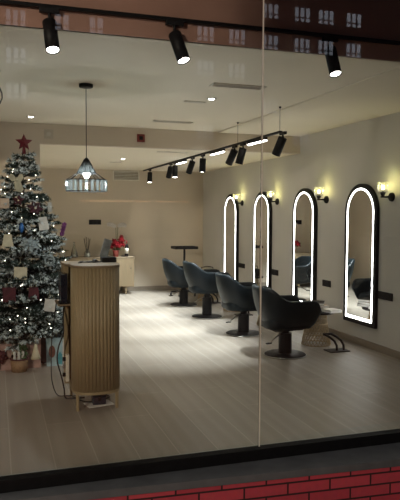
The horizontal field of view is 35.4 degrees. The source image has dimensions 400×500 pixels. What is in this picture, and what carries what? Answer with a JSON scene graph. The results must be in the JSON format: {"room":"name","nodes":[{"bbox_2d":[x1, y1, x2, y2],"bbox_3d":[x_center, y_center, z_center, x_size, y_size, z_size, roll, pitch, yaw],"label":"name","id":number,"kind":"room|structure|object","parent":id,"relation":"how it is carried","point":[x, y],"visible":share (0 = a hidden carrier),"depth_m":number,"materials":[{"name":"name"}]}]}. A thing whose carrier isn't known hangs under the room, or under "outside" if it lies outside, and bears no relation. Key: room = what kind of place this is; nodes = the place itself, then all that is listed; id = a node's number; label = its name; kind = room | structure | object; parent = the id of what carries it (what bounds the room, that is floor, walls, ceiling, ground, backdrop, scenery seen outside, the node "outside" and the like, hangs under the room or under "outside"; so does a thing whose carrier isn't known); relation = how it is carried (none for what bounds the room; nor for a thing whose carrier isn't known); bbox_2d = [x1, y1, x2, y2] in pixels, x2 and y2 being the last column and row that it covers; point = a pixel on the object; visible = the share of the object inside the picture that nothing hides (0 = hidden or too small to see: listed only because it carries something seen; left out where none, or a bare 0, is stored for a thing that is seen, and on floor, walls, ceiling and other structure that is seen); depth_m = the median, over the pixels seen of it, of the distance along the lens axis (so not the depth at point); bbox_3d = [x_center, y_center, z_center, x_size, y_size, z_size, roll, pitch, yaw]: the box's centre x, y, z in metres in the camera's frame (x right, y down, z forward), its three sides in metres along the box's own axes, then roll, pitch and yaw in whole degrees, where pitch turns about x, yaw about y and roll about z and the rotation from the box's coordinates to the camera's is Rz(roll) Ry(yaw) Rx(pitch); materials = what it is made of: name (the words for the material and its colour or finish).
{"room":"sidewalk outside salon","nodes":[
{"label":"sidewalk outside salon","id":0,"kind":"room"},
{"bbox_2d":[0,122,39,324],"bbox_3d":[-4.106,-0.351,9.762,2.861,2.745,4.483,-1,3,-18],"label":"wall pier","id":1,"kind":"object","parent":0,"point":[9,131],"visible":0.2,"depth_m":7.93,"materials":[{"name":"beige paint"}]},
{"bbox_2d":[40,168,202,285],"bbox_3d":[-3.064,-0.531,12.508,6.550,2.800,0.100,-1,3,-18],"label":"wall","id":2,"kind":"structure","parent":0,"point":[161,214],"depth_m":13.04,"materials":[{"name":"beige paint"}]},
{"bbox_2d":[89,220,100,224],"bbox_3d":[-2.136,-0.559,12.749,0.223,0.081,0.015,-1,3,-18],"label":"switch plate","id":3,"kind":"object","parent":2,"relation":"attached to","point":[91,222],"visible":1,"depth_m":12.74,"materials":[{"name":"black plastic"}]},
{"bbox_2d":[113,170,138,180],"bbox_3d":[-1.518,-1.528,12.894,0.550,0.200,0.016,-1,3,-18],"label":"air vent","id":4,"kind":"object","parent":2,"relation":"in","point":[117,175],"visible":1,"depth_m":12.89,"materials":[{"name":"metal"}]},
{"bbox_2d":[67,285,187,290],"bbox_3d":[-1.693,0.808,12.976,3.659,0.084,0.012,-1,3,-18],"label":"baseboard","id":5,"kind":"structure","parent":2,"relation":"attached to","point":[134,288],"depth_m":13.17,"materials":[{"name":"brown wood"}]},
{"bbox_2d":[40,144,293,171],"bbox_3d":[-1.003,-1.713,10.751,3.689,0.400,4.383,-1,3,-18],"label":"ceiling","id":6,"kind":"structure","parent":0,"point":[51,156],"depth_m":10.02,"materials":[{"name":"beige paint"}]},
{"bbox_2d":[157,151,187,152],"bbox_3d":[-0.394,-1.405,9.009,0.450,0.012,0.080,-1,3,-18],"label":"ceiling vent","id":7,"kind":"object","parent":6,"relation":"in","point":[157,151],"visible":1,"depth_m":8.99,"materials":[{"name":"metal"}]},
{"bbox_2d":[40,123,299,153],"bbox_3d":[-0.307,-1.588,8.623,3.689,0.400,0.100,-1,3,-18],"label":"wall","id":8,"kind":"structure","parent":0,"point":[71,135],"depth_m":8.48,"materials":[{"name":"beige paint"}]},
{"bbox_2d":[44,129,52,138],"bbox_3d":[-1.938,-1.486,8.031,0.115,0.115,0.022,-1,3,-18],"label":"wall sensor","id":9,"kind":"object","parent":8,"relation":"attached to","point":[48,133],"visible":1,"depth_m":8.02,"materials":[{"name":"white plastic"}]},
{"bbox_2d":[137,134,144,141],"bbox_3d":[-0.791,-1.500,8.402,0.105,0.105,0.029,-1,3,-18],"label":"fire alarm","id":10,"kind":"object","parent":8,"relation":"attached to","point":[140,137],"visible":1,"depth_m":8.39,"materials":[{"name":"red plastic"}]},
{"bbox_2d":[0,289,399,475],"bbox_3d":[-1.679,1.167,8.340,6.750,0.100,9.040,-1,3,-18],"label":"floor","id":11,"kind":"structure","parent":0,"point":[187,385],"depth_m":5.49,"materials":[{"name":"brown wood"}]},
{"bbox_2d":[0,339,10,370],"bbox_3d":[-2.026,1.060,6.397,0.192,0.333,0.159,-1,4,-21],"label":"gift bag","id":12,"kind":"object","parent":11,"relation":"on","point":[5,356],"visible":0.75,"depth_m":6.37,"materials":[{"name":"pink paper"}]},
{"bbox_2d":[10,343,28,372],"bbox_3d":[-1.832,1.089,6.356,0.189,0.282,0.188,-1,3,-18],"label":"gift basket","id":13,"kind":"object","parent":11,"relation":"on","point":[19,363],"visible":0.99,"depth_m":6.30,"materials":[{"name":"brown wicker"}]},
{"bbox_2d":[18,343,27,358],"bbox_3d":[-1.795,1.078,6.368,0.111,0.262,0.126,-1,3,-18],"label":"greenery","id":14,"kind":"object","parent":13,"relation":"on","point":[21,355],"depth_m":6.33,"materials":[{"name":"green plant"}]},
{"bbox_2d":[24,333,40,368],"bbox_3d":[-1.743,1.038,6.530,0.155,0.363,0.110,-1,4,-24],"label":"gift bag","id":15,"kind":"object","parent":11,"relation":"on","point":[31,363],"visible":0.44,"depth_m":6.49,"materials":[{"name":"pink paper"}]},
{"bbox_2d":[0,150,71,363],"bbox_3d":[-1.878,0.074,6.696,1.163,2.267,1.149,0,3,4],"label":"tree","id":16,"kind":"object","parent":11,"relation":"on","point":[32,325],"visible":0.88,"depth_m":6.49,"materials":[{"name":"green plant"}]},
{"bbox_2d":[0,194,8,208],"bbox_3d":[-2.019,-0.524,6.436,0.115,0.196,0.040,-1,3,-18],"label":"ornament","id":17,"kind":"object","parent":16,"relation":"hanging from","point":[2,200],"visible":1,"depth_m":6.42,"materials":[{"name":"beige paper"}]},
{"bbox_2d":[2,225,13,246],"bbox_3d":[-1.938,-0.141,6.319,0.115,0.216,0.040,-1,3,-18],"label":"ornament","id":18,"kind":"object","parent":16,"relation":"hanging from","point":[7,239],"visible":1,"depth_m":6.30,"materials":[{"name":"beige fabric"}]},
{"bbox_2d":[2,284,15,301],"bbox_3d":[-1.901,0.399,6.245,0.125,0.236,0.040,-1,3,-18],"label":"ornament","id":19,"kind":"object","parent":16,"relation":"hanging from","point":[9,293],"visible":1,"depth_m":6.23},
{"bbox_2d":[9,173,23,191],"bbox_3d":[-1.881,-0.688,6.426,0.140,0.190,0.057,-1,3,-18],"label":"ornament","id":20,"kind":"object","parent":16,"relation":"attached to","point":[18,186],"visible":1,"depth_m":6.42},
{"bbox_2d":[13,195,23,204],"bbox_3d":[-1.851,-0.510,6.396,0.124,0.110,0.056,0,3,2],"label":"flower ornament","id":21,"kind":"object","parent":16,"relation":"attached to","point":[18,199],"visible":1,"depth_m":6.39,"materials":[{"name":"red fabric"}]},
{"bbox_2d":[14,262,26,279],"bbox_3d":[-1.795,0.189,6.266,0.130,0.218,0.040,-1,3,-18],"label":"ornament","id":22,"kind":"object","parent":16,"relation":"hanging from","point":[20,272],"visible":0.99,"depth_m":6.25,"materials":[{"name":"beige paper"}]},
{"bbox_2d":[19,216,23,232],"bbox_3d":[-1.803,-0.255,6.333,0.048,0.177,0.047,-1,3,-18],"label":"ball ornament","id":23,"kind":"object","parent":16,"relation":"hanging from","point":[21,227],"visible":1,"depth_m":6.32,"materials":[{"name":"blue glass"}]},
{"bbox_2d":[15,134,31,153],"bbox_3d":[-1.859,-1.120,6.618,0.167,0.212,0.053,0,3,0],"label":"topper","id":24,"kind":"object","parent":16,"relation":"on","point":[23,142],"visible":0.98,"depth_m":6.61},
{"bbox_2d":[18,236,39,252],"bbox_3d":[-1.724,-0.051,6.309,0.219,0.183,0.139,-1,3,-18],"label":"flower ornament","id":25,"kind":"object","parent":16,"relation":"attached to","point":[30,242],"visible":1,"depth_m":6.30,"materials":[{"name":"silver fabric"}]},
{"bbox_2d":[0,151,63,330],"bbox_3d":[-1.879,-0.121,6.676,1.001,1.902,0.972,-1,3,-18],"label":"string lights","id":26,"kind":"object","parent":16,"relation":"attached to","point":[28,151],"visible":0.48,"depth_m":6.42},
{"bbox_2d":[28,278,38,298],"bbox_3d":[-1.671,0.387,6.296,0.110,0.211,0.040,-1,3,-18],"label":"ornament","id":27,"kind":"object","parent":16,"relation":"hanging from","point":[33,291],"visible":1,"depth_m":6.28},
{"bbox_2d":[27,201,43,214],"bbox_3d":[-1.691,-0.432,6.435,0.167,0.149,0.073,-1,3,-18],"label":"flower ornament","id":28,"kind":"object","parent":16,"relation":"attached to","point":[32,208],"visible":1,"depth_m":6.42,"materials":[{"name":"red fabric"}]},
{"bbox_2d":[31,339,40,359],"bbox_3d":[-1.653,0.998,6.307,0.104,0.207,0.104,-1,3,-18],"label":"bell ornament","id":29,"kind":"object","parent":16,"relation":"hanging from","point":[35,355],"visible":1,"depth_m":6.29,"materials":[{"name":"beige fabric"}]},
{"bbox_2d":[38,213,48,230],"bbox_3d":[-1.616,-0.316,6.480,0.110,0.232,0.040,-1,3,-18],"label":"ornament","id":30,"kind":"object","parent":16,"relation":"hanging from","point":[43,219],"visible":1,"depth_m":6.46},
{"bbox_2d":[44,252,54,266],"bbox_3d":[-1.542,0.085,6.421,0.119,0.172,0.035,-1,3,-18],"label":"ornament","id":31,"kind":"object","parent":16,"relation":"hanging from","point":[49,255],"visible":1,"depth_m":6.41,"materials":[{"name":"silver metal"}]},
{"bbox_2d":[44,290,55,311],"bbox_3d":[-1.532,0.521,6.386,0.125,0.222,0.040,-1,3,-18],"label":"ornament","id":32,"kind":"object","parent":16,"relation":"hanging from","point":[51,303],"visible":0.95,"depth_m":6.37,"materials":[{"name":"beige paper"}]},
{"bbox_2d":[48,194,51,211],"bbox_3d":[-1.594,-0.499,6.651,0.040,0.191,0.040,-1,3,-18],"label":"ornament","id":33,"kind":"object","parent":16,"relation":"hanging from","point":[50,202],"visible":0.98,"depth_m":6.63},
{"bbox_2d":[38,335,45,362],"bbox_3d":[-1.690,1.017,6.736,0.100,0.383,0.100,-1,3,-18],"label":"gift bag","id":34,"kind":"object","parent":11,"relation":"on","point":[43,339],"visible":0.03,"depth_m":6.70,"materials":[{"name":"brown paper"}]},
{"bbox_2d":[46,335,62,365],"bbox_3d":[-1.538,1.034,6.617,0.170,0.363,0.102,-1,3,-15],"label":"gift bag","id":35,"kind":"object","parent":11,"relation":"on","point":[55,341],"visible":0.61,"depth_m":6.57,"materials":[{"name":"blue paper"}]},
{"bbox_2d":[49,346,54,357],"bbox_3d":[-1.550,1.064,6.567,0.068,0.128,0.008,-1,3,-15],"label":"print","id":36,"kind":"object","parent":35,"relation":"attached to","point":[53,347],"depth_m":6.57},
{"bbox_2d":[58,352,61,363],"bbox_3d":[-1.478,1.133,6.590,0.060,0.130,0.004,-1,3,-15],"label":"print","id":37,"kind":"object","parent":35,"relation":"attached to","point":[60,354],"depth_m":6.59},
{"bbox_2d":[55,260,119,410],"bbox_3d":[-0.949,0.702,5.310,0.496,1.182,0.591,-1,3,-18],"label":"reception desk","id":38,"kind":"object","parent":11,"relation":"on","point":[91,313],"depth_m":5.06,"materials":[{"name":"brown wood"}]},
{"bbox_2d":[55,299,69,305],"bbox_3d":[-1.024,0.448,5.408,0.420,0.018,0.300,-1,3,-18],"label":"shelf","id":39,"kind":"object","parent":38,"relation":"attached to","point":[56,301],"depth_m":5.25,"materials":[{"name":"brown wood"}]},
{"bbox_2d":[58,272,67,303],"bbox_3d":[-1.149,0.321,5.260,0.070,0.252,0.190,-1,3,-18],"label":"computer monitor","id":40,"kind":"object","parent":38,"relation":"on","point":[63,292],"visible":1,"depth_m":5.17,"materials":[{"name":"black plastic"}]},
{"bbox_2d":[51,304,75,395],"bbox_3d":[-1.199,0.868,5.481,0.249,0.834,0.038,1,3,15],"label":"cable","id":41,"kind":"object","parent":38,"relation":"hanging from","point":[56,304],"visible":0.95,"depth_m":5.51,"materials":[{"name":"black rubber"}]},
{"bbox_2d":[56,306,84,398],"bbox_3d":[-1.126,0.885,5.426,0.238,0.806,0.113,-1,3,-18],"label":"cable","id":42,"kind":"object","parent":38,"relation":"hanging from","point":[63,306],"visible":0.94,"depth_m":5.37,"materials":[{"name":"black rubber"}]},
{"bbox_2d":[100,238,116,261],"bbox_3d":[-0.799,0.002,5.429,0.136,0.203,0.110,-1,3,-18],"label":"payment terminal","id":43,"kind":"object","parent":38,"relation":"on","point":[104,257],"visible":0.97,"depth_m":5.44,"materials":[{"name":"black plastic"}]},
{"bbox_2d":[59,255,134,293],"bbox_3d":[-2.045,0.504,12.475,1.440,0.745,0.452,-1,3,-18],"label":"sideboard","id":44,"kind":"object","parent":11,"relation":"on","point":[126,269],"visible":0.38,"depth_m":12.43,"materials":[{"name":"brown wood"}]},
{"bbox_2d":[60,222,68,256],"bbox_3d":[-2.671,-0.204,12.203,0.198,0.694,0.198,0,3,-2],"label":"orchid","id":45,"kind":"object","parent":44,"relation":"on","point":[64,224],"visible":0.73,"depth_m":12.16,"materials":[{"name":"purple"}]},
{"bbox_2d":[70,242,77,257],"bbox_3d":[-2.450,-0.006,12.213,0.150,0.300,0.150,-1,3,-18],"label":"glass vase","id":46,"kind":"object","parent":44,"relation":"on","point":[76,255],"visible":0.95,"depth_m":12.19,"materials":[{"name":"clear glass"}]},
{"bbox_2d":[84,238,89,256],"bbox_3d":[-2.209,-0.060,12.288,0.130,0.401,0.133,-1,3,-18],"label":"reed diffuser","id":47,"kind":"object","parent":44,"relation":"on","point":[86,254],"visible":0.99,"depth_m":12.28,"materials":[{"name":"clear glass"}]},
{"bbox_2d":[112,250,118,256],"bbox_3d":[-1.671,0.069,12.440,0.144,0.130,0.144,-1,3,-18],"label":"pot","id":48,"kind":"object","parent":44,"relation":"on","point":[115,252],"depth_m":12.39,"materials":[{"name":"ceramic"}]},
{"bbox_2d":[106,222,126,255],"bbox_3d":[-1.663,-0.219,12.570,0.403,0.691,0.198,0,3,-2],"label":"orchid","id":49,"kind":"object","parent":44,"relation":"on","point":[109,224],"visible":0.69,"depth_m":12.55,"materials":[{"name":"white plant"}]},
{"bbox_2d":[110,235,124,256],"bbox_3d":[-1.667,-0.085,12.422,0.397,0.440,0.207,-1,3,-18],"label":"poinsettia","id":50,"kind":"object","parent":44,"relation":"on","point":[117,244],"visible":0.91,"depth_m":12.40,"materials":[{"name":"red plant"}]},
{"bbox_2d":[112,240,121,247],"bbox_3d":[-1.635,-0.114,12.386,0.218,0.171,0.123,-1,3,-18],"label":"flower","id":51,"kind":"object","parent":50,"relation":"on","point":[117,244],"depth_m":12.38,"materials":[{"name":"red plant"}]},
{"bbox_2d":[125,241,128,256],"bbox_3d":[-1.465,-0.027,12.513,0.078,0.316,0.077,-1,3,-18],"label":"wine bottle","id":52,"kind":"object","parent":44,"relation":"on","point":[126,245],"visible":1,"depth_m":12.48,"materials":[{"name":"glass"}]},
{"bbox_2d":[83,399,113,407],"bbox_3d":[-0.852,1.294,5.277,0.220,0.003,0.150,-2,4,-30],"label":"paper sheet","id":53,"kind":"object","parent":11,"relation":"on","point":[88,404],"visible":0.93,"depth_m":5.25,"materials":[{"name":"white paper"}]},
{"bbox_2d":[92,394,105,404],"bbox_3d":[-0.851,1.240,5.272,0.110,0.100,0.095,-1,3,-18],"label":"box","id":54,"kind":"object","parent":53,"relation":"on","point":[96,399],"visible":0.77,"depth_m":5.23,"materials":[{"name":"red cardboard"}]},
{"bbox_2d":[162,258,196,306],"bbox_3d":[-0.322,0.562,10.997,0.685,0.815,0.590,0,3,-12],"label":"salon chair","id":55,"kind":"object","parent":11,"relation":"on","point":[175,275],"visible":0.69,"depth_m":10.78,"materials":[{"name":"teal leather"}]},
{"bbox_2d":[170,246,197,295],"bbox_3d":[-0.314,0.408,12.329,0.518,0.966,0.522,-1,3,-18],"label":"trolley","id":56,"kind":"object","parent":11,"relation":"on","point":[172,247],"visible":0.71,"depth_m":12.25,"materials":[{"name":"black plastic"}]},
{"bbox_2d":[171,246,197,248],"bbox_3d":[-0.306,-0.048,12.280,0.462,0.050,0.342,-1,3,-18],"label":"tray","id":57,"kind":"object","parent":56,"relation":"on","point":[172,247],"depth_m":12.16,"materials":[{"name":"black plastic"}]},
{"bbox_2d":[183,261,229,318],"bbox_3d":[0.074,0.608,9.736,0.685,0.870,0.590,-1,3,-15],"label":"salon chair","id":58,"kind":"object","parent":11,"relation":"on","point":[200,281],"visible":0.88,"depth_m":9.52,"materials":[{"name":"teal leather"}]},
{"bbox_2d":[215,272,270,336],"bbox_3d":[0.548,0.716,8.369,0.685,0.815,0.590,-1,3,-16],"label":"salon chair","id":59,"kind":"object","parent":11,"relation":"on","point":[237,296],"visible":0.87,"depth_m":8.15,"materials":[{"name":"teal leather"}]},
{"bbox_2d":[252,284,320,359],"bbox_3d":[0.936,0.799,7.120,0.685,0.797,0.590,-1,3,-17],"label":"salon chair","id":60,"kind":"object","parent":11,"relation":"on","point":[283,313],"visible":0.98,"depth_m":6.91,"materials":[{"name":"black leather"}]},
{"bbox_2d":[301,311,333,346],"bbox_3d":[1.436,0.956,7.745,0.444,0.416,0.444,-1,3,-18],"label":"table","id":61,"kind":"object","parent":11,"relation":"on","point":[324,323],"visible":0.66,"depth_m":7.64,"materials":[{"name":"wicker"}]},
{"bbox_2d":[322,308,341,312],"bbox_3d":[1.607,0.737,7.630,0.170,0.034,0.180,-1,4,-25],"label":"magazine","id":62,"kind":"object","parent":61,"relation":"on","point":[328,310],"visible":1,"depth_m":7.58,"materials":[{"name":"white paper"}]},
{"bbox_3d":[1.460,0.724,7.855,0.210,0.034,0.280,0,3,2],"label":"magazine","id":63,"kind":"object","parent":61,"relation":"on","visible":0},
{"bbox_3d":[1.473,0.692,7.847,0.200,0.030,0.270,0,3,-9],"label":"magazine","id":64,"kind":"object","parent":63,"relation":"on","visible":0},
{"bbox_2d":[309,300,324,305],"bbox_3d":[1.456,0.662,7.850,0.200,0.028,0.270,1,3,13],"label":"magazine","id":65,"kind":"object","parent":64,"relation":"on","point":[320,302],"visible":0.38,"depth_m":7.87,"materials":[{"name":"white paper"}]},
{"bbox_2d":[323,333,349,352],"bbox_3d":[1.606,1.086,7.375,0.260,0.201,0.189,-1,3,-18],"label":"footrest","id":66,"kind":"object","parent":11,"relation":"on","point":[334,350],"visible":1,"depth_m":7.36,"materials":[{"name":"black metal"}]},
{"bbox_2d":[0,24,399,136],"bbox_3d":[-0.991,-1.550,6.111,6.550,0.120,4.247,-1,3,-18],"label":"ceiling","id":67,"kind":"structure","parent":0,"point":[137,82],"depth_m":5.59,"materials":[{"name":"beige paint"}]},
{"bbox_2d":[65,83,106,191],"bbox_3d":[-1.015,-0.997,5.595,0.370,0.949,0.369,-1,3,-18],"label":"pendant lamp","id":68,"kind":"object","parent":67,"relation":"hanging from","point":[86,168],"visible":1,"depth_m":5.58,"materials":[{"name":"clear glass"}]},
{"bbox_2d":[152,120,192,123],"bbox_3d":[-0.338,-1.589,7.784,0.500,0.012,0.100,-1,3,-18],"label":"ceiling vent","id":69,"kind":"object","parent":67,"relation":"in","point":[162,121],"visible":1,"depth_m":7.77,"materials":[{"name":"metal"}]},
{"bbox_2d":[184,100,205,103],"bbox_3d":[-0.054,-1.508,6.385,0.220,0.012,0.050,-1,3,-18],"label":"ceiling vent","id":70,"kind":"object","parent":67,"relation":"in","point":[187,101],"visible":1,"depth_m":6.38,"materials":[{"name":"metal"}]},
{"bbox_2d":[0,0,399,61],"bbox_3d":[-0.332,-1.768,4.082,6.550,0.770,0.030,-1,3,-18],"label":"ceiling beam","id":71,"kind":"structure","parent":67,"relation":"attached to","point":[377,19],"depth_m":4.30,"materials":[{"name":"brown paint"}]},
{"bbox_2d":[0,0,399,44],"bbox_3d":[-0.319,-1.504,4.054,6.450,0.022,0.034,-1,3,-18],"label":"track","id":72,"kind":"object","parent":71,"relation":"attached to","point":[3,2],"visible":1,"depth_m":4.13,"materials":[{"name":"black metal"}]},
{"bbox_2d":[39,7,59,54],"bbox_3d":[-0.916,-1.342,3.829,0.120,0.288,0.151,-1,3,-18],"label":"track spotlight","id":73,"kind":"object","parent":72,"relation":"hanging from","point":[50,31],"visible":1,"depth_m":3.81,"materials":[{"name":"black metal"}]},
{"bbox_2d":[165,20,189,64],"bbox_3d":[-0.138,-1.355,4.095,0.171,0.286,0.108,2,4,30],"label":"track spotlight","id":74,"kind":"object","parent":72,"relation":"hanging from","point":[176,39],"visible":1,"depth_m":4.06,"materials":[{"name":"black metal"}]},
{"bbox_2d":[322,36,341,77],"bbox_3d":[0.936,-1.368,4.435,0.120,0.288,0.148,-1,3,-18],"label":"track spotlight","id":75,"kind":"object","parent":72,"relation":"hanging from","point":[331,55],"visible":1,"depth_m":4.42,"materials":[{"name":"black plastic"}]},
{"bbox_2d":[143,106,281,170],"bbox_3d":[-0.145,-1.566,9.724,0.034,0.280,6.480,-1,3,-18],"label":"track","id":76,"kind":"object","parent":67,"relation":"hanging from","point":[277,132],"visible":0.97,"depth_m":8.28,"materials":[{"name":"black metal"}]},
{"bbox_2d":[147,169,151,182],"bbox_3d":[-0.980,-1.447,12.277,0.094,0.262,0.129,1,3,13],"label":"track spotlight","id":77,"kind":"object","parent":76,"relation":"hanging from","point":[149,177],"visible":1,"depth_m":12.23,"materials":[{"name":"black plastic"}]},
{"bbox_2d":[166,163,172,178],"bbox_3d":[-0.519,-1.366,10.851,0.094,0.257,0.195,-2,4,-32],"label":"track spotlight","id":78,"kind":"object","parent":76,"relation":"hanging from","point":[169,171],"visible":0.91,"depth_m":10.82,"materials":[{"name":"black plastic"}]},
{"bbox_2d":[172,162,177,177],"bbox_3d":[-0.423,-1.347,10.568,0.103,0.262,0.130,-1,3,-18],"label":"track spotlight","id":79,"kind":"object","parent":76,"relation":"hanging from","point":[174,167],"visible":0.99,"depth_m":10.53,"materials":[{"name":"black plastic"}]},
{"bbox_2d":[186,157,194,173],"bbox_3d":[-0.137,-1.296,9.661,0.094,0.258,0.192,-3,5,-44],"label":"track spotlight","id":80,"kind":"object","parent":76,"relation":"hanging from","point":[191,164],"visible":1,"depth_m":9.63,"materials":[{"name":"black plastic"}]},
{"bbox_2d":[199,154,205,171],"bbox_3d":[0.043,-1.265,9.161,0.111,0.260,0.101,2,4,32],"label":"track spotlight","id":81,"kind":"object","parent":76,"relation":"hanging from","point":[202,165],"visible":1,"depth_m":9.12,"materials":[{"name":"black plastic"}]},
{"bbox_2d":[210,149,224,154],"bbox_3d":[0.237,-1.335,8.561,0.034,0.044,0.530,-1,3,-18],"label":"linear light","id":82,"kind":"object","parent":76,"relation":"hanging from","point":[220,150],"visible":1,"depth_m":8.51,"materials":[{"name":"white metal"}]},
{"bbox_2d":[225,145,237,165],"bbox_3d":[0.411,-1.200,7.980,0.094,0.250,0.211,-3,4,-40],"label":"track spotlight","id":83,"kind":"object","parent":76,"relation":"hanging from","point":[232,155],"visible":1,"depth_m":7.95,"materials":[{"name":"black plastic"}]},
{"bbox_2d":[235,143,246,164],"bbox_3d":[0.508,-1.177,7.692,0.155,0.263,0.102,2,4,31],"label":"track spotlight","id":84,"kind":"object","parent":76,"relation":"hanging from","point":[242,151],"visible":1,"depth_m":7.66,"materials":[{"name":"black plastic"}]},
{"bbox_2d":[247,137,267,145],"bbox_3d":[0.660,-1.259,7.271,0.034,0.044,0.530,-1,3,-18],"label":"linear light","id":85,"kind":"object","parent":76,"relation":"hanging from","point":[256,141],"visible":1,"depth_m":7.24,"materials":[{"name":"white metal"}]},
{"bbox_2d":[272,131,286,156],"bbox_3d":[0.848,-1.118,6.642,0.193,0.257,0.094,3,4,43],"label":"track spotlight","id":86,"kind":"object","parent":76,"relation":"hanging from","point":[281,140],"visible":1,"depth_m":6.61,"materials":[{"name":"black plastic"}]},
{"bbox_2d":[209,83,265,89],"bbox_3d":[0.339,-1.461,5.600,0.500,0.012,0.120,-1,3,-18],"label":"ceiling vent","id":87,"kind":"object","parent":67,"relation":"in","point":[225,85],"visible":0.83,"depth_m":5.58,"materials":[{"name":"metal"}]},
{"bbox_2d":[92,466,399,499],"bbox_3d":[-0.241,1.932,3.966,6.950,0.885,0.539,-1,3,-18],"label":"wall","id":88,"kind":"structure","parent":0,"point":[381,483],"depth_m":4.15,"materials":[{"name":"red brick"}]},
{"bbox_2d":[0,442,399,499],"bbox_3d":[-0.220,1.470,3.883,6.950,0.048,0.459,-1,3,-18],"label":"window sill","id":89,"kind":"structure","parent":88,"relation":"on","point":[385,455],"depth_m":4.05,"materials":[{"name":"grey stone"}]},
{"bbox_2d":[0,0,399,492],"bbox_3d":[-0.275,-0.321,3.969,6.850,3.516,0.084,-1,3,-18],"label":"window frame","id":90,"kind":"structure","parent":88,"relation":"in","point":[262,0],"depth_m":4.12,"materials":[{"name":"black metal"}]},
{"bbox_2d":[258,0,263,445],"bbox_3d":[0.412,-0.370,4.207,0.009,3.440,0.013,-1,3,-18],"label":"joint","id":91,"kind":"object","parent":90,"relation":"attached to","point":[262,83],"visible":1,"depth_m":4.21,"materials":[{"name":"plastic"}]},
{"bbox_2d":[203,112,399,351],"bbox_3d":[1.480,-0.678,9.296,0.100,3.500,9.000,-1,3,-18],"label":"wall","id":92,"kind":"structure","parent":0,"point":[336,160],"depth_m":8.42,"materials":[{"name":"beige paint"}]},
{"bbox_2d":[223,194,238,281],"bbox_3d":[0.584,-0.196,11.824,0.045,1.710,0.690,-1,3,-18],"label":"arched mirror","id":93,"kind":"object","parent":92,"relation":"attached to","point":[231,210],"visible":0.83,"depth_m":11.74,"materials":[{"name":"black metal"}]},
{"bbox_2d":[225,198,234,278],"bbox_3d":[0.583,-0.202,11.824,0.038,1.552,0.544,-1,3,-18],"label":"mirror glass","id":94,"kind":"object","parent":93,"relation":"attached to","point":[229,202],"depth_m":11.81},
{"bbox_2d":[233,194,243,205],"bbox_3d":[0.680,-0.902,11.277,0.184,0.217,0.119,-1,3,-18],"label":"wall sconce","id":95,"kind":"object","parent":92,"relation":"attached to","point":[237,196],"visible":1,"depth_m":11.26,"materials":[{"name":"black metal"}]},
{"bbox_2d":[253,192,271,288],"bbox_3d":[1.035,-0.114,10.446,0.045,1.710,0.690,-1,3,-18],"label":"arched mirror","id":96,"kind":"object","parent":92,"relation":"attached to","point":[266,205],"visible":0.82,"depth_m":10.34,"materials":[{"name":"black metal"}]},
{"bbox_2d":[254,196,267,285],"bbox_3d":[1.034,-0.120,10.445,0.038,1.552,0.544,-1,3,-18],"label":"mirror glass","id":97,"kind":"object","parent":96,"relation":"attached to","point":[264,198],"depth_m":10.40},
{"bbox_2d":[267,191,278,204],"bbox_3d":[1.139,-0.819,9.872,0.184,0.217,0.119,-1,3,-18],"label":"wall sconce","id":98,"kind":"object","parent":92,"relation":"attached to","point":[276,201],"visible":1,"depth_m":9.86,"materials":[{"name":"black metal"}]},
{"bbox_2d":[271,269,277,275],"bbox_3d":[1.197,0.356,10.025,0.014,0.089,0.229,-1,3,-18],"label":"socket plate","id":99,"kind":"object","parent":92,"relation":"attached to","point":[273,271],"visible":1,"depth_m":10.02,"materials":[{"name":"black plastic"}]},
{"bbox_2d":[292,188,317,300],"bbox_3d":[1.500,-0.031,9.025,0.045,1.710,0.690,-1,3,-18],"label":"arched mirror","id":100,"kind":"object","parent":92,"relation":"attached to","point":[305,208],"visible":0.98,"depth_m":8.96,"materials":[{"name":"black metal"}]},
{"bbox_2d":[294,193,311,300],"bbox_3d":[1.499,-0.037,9.024,0.038,1.552,0.544,-1,3,-18],"label":"mirror glass","id":101,"kind":"object","parent":100,"relation":"attached to","point":[302,201],"depth_m":9.01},
{"bbox_2d":[217,293,399,359],"bbox_3d":[1.435,1.031,9.329,0.012,0.084,8.900,-1,3,-18],"label":"baseboard","id":102,"kind":"structure","parent":92,"relation":"attached to","point":[390,352],"depth_m":7.57,"materials":[{"name":"brown wood"}]},
{"bbox_2d":[314,187,328,202],"bbox_3d":[1.621,-0.732,8.402,0.184,0.217,0.119,-1,3,-18],"label":"wall sconce","id":103,"kind":"object","parent":92,"relation":"attached to","point":[326,198],"visible":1,"depth_m":8.38,"materials":[{"name":"black metal"}]},
{"bbox_2d":[322,279,330,287],"bbox_3d":[1.711,0.451,8.454,0.014,0.085,0.218,-1,3,-18],"label":"socket plate","id":104,"kind":"object","parent":92,"relation":"attached to","point":[326,283],"visible":1,"depth_m":8.45,"materials":[{"name":"black plastic"}]},
{"bbox_2d":[343,184,379,328],"bbox_3d":[1.957,0.051,7.630,0.045,1.710,0.690,-1,3,-18],"label":"arched mirror","id":105,"kind":"object","parent":92,"relation":"attached to","point":[362,208],"visible":1,"depth_m":7.57,"materials":[{"name":"mirror"}]},
{"bbox_2d":[346,190,372,320],"bbox_3d":[1.956,0.045,7.629,0.038,1.552,0.544,-1,3,-18],"label":"mirror glass","id":106,"kind":"object","parent":105,"relation":"attached to","point":[359,213],"depth_m":7.62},
{"bbox_2d":[377,291,392,301],"bbox_3d":[2.125,0.526,7.188,0.014,0.090,0.294,-1,3,-18],"label":"socket plate","id":107,"kind":"object","parent":92,"relation":"attached to","point":[380,294],"visible":1,"depth_m":7.18,"materials":[{"name":"black plastic"}]},
{"bbox_2d":[378,182,394,201],"bbox_3d":[2.074,-0.651,7.016,0.184,0.217,0.119,-1,3,-18],"label":"wall sconce","id":108,"kind":"object","parent":92,"relation":"attached to","point":[391,196],"visible":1,"depth_m":7.00,"materials":[{"name":"black metal"}]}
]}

